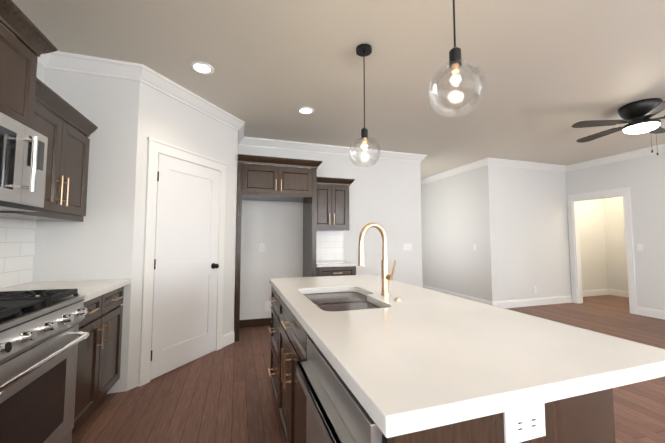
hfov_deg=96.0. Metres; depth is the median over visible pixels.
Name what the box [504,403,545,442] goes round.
outlet
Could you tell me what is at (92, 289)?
countertop
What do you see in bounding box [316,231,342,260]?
backsplash
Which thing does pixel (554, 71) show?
ceiling
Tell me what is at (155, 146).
door frame
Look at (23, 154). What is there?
over-the-range microwave
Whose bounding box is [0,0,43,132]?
upper cabinet
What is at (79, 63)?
crown molding
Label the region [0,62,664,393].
wall
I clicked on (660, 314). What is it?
baseboard
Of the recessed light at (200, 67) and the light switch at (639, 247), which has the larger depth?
the light switch at (639, 247)
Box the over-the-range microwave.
[0,112,47,211]
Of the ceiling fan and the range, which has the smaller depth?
the range
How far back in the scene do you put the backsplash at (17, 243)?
2.14 m
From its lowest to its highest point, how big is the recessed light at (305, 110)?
0.011 m
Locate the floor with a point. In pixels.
(224, 394)
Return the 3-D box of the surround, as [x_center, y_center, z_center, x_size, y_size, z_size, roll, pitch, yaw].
[-0.759,0.340,4.148,1.101,2.312,0.664,1,-4,-18]
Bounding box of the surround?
[234,154,322,341]
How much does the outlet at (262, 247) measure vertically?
0.115 m
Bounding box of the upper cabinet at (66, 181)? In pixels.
[0,84,95,221]
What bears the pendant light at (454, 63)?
hanging from the ceiling
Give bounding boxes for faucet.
[358,223,401,300]
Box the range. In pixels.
[0,288,89,442]
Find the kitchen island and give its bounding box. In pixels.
[268,283,615,442]
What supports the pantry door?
in the door frame at (155, 146)
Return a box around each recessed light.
[190,61,213,74]
[297,107,313,113]
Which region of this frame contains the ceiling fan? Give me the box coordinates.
[571,98,664,154]
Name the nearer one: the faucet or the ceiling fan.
the faucet
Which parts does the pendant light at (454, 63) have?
bulb, globe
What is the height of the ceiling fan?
0.589 m
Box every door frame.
[138,137,226,386]
[567,187,636,314]
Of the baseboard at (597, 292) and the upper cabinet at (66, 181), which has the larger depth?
the baseboard at (597, 292)
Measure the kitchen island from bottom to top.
0.875 m
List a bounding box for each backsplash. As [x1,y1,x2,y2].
[0,218,35,287]
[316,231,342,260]
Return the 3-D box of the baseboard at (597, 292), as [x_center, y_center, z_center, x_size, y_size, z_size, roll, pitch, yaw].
[5.533,1.583,6.574,1.560,0.135,0.015,1,-4,-18]
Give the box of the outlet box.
[265,301,271,311]
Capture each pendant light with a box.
[349,43,379,166]
[428,0,485,116]
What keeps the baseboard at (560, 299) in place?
attached to the wall
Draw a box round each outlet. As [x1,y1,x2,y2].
[259,244,264,250]
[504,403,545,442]
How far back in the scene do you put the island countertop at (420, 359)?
0.85 m
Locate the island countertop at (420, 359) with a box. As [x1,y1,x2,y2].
[269,275,664,442]
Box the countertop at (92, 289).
[0,279,130,302]
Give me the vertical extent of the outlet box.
0.150 m
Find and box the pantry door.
[150,154,218,379]
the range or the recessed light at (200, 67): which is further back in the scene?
the recessed light at (200, 67)
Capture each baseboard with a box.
[423,285,493,305]
[494,295,571,307]
[582,289,608,296]
[609,289,628,297]
[637,306,664,319]
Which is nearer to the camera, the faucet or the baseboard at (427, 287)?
the faucet
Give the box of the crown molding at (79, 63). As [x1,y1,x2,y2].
[0,22,664,184]
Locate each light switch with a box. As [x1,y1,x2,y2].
[403,244,411,249]
[637,244,642,250]
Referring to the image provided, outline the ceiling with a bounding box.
[12,0,664,178]
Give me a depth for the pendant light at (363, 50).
2.33 m
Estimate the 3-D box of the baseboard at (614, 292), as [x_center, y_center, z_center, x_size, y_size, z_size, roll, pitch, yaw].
[6.642,1.528,5.703,0.015,0.135,2.350,1,-4,-18]
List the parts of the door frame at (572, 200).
trim doorway casing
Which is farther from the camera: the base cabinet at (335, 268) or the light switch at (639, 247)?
the light switch at (639, 247)
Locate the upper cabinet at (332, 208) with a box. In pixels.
[316,177,354,230]
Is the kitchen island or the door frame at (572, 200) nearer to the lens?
the kitchen island
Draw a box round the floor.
[72,295,664,442]
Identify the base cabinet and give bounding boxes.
[72,287,123,433]
[316,260,357,276]
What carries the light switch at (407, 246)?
attached to the wall

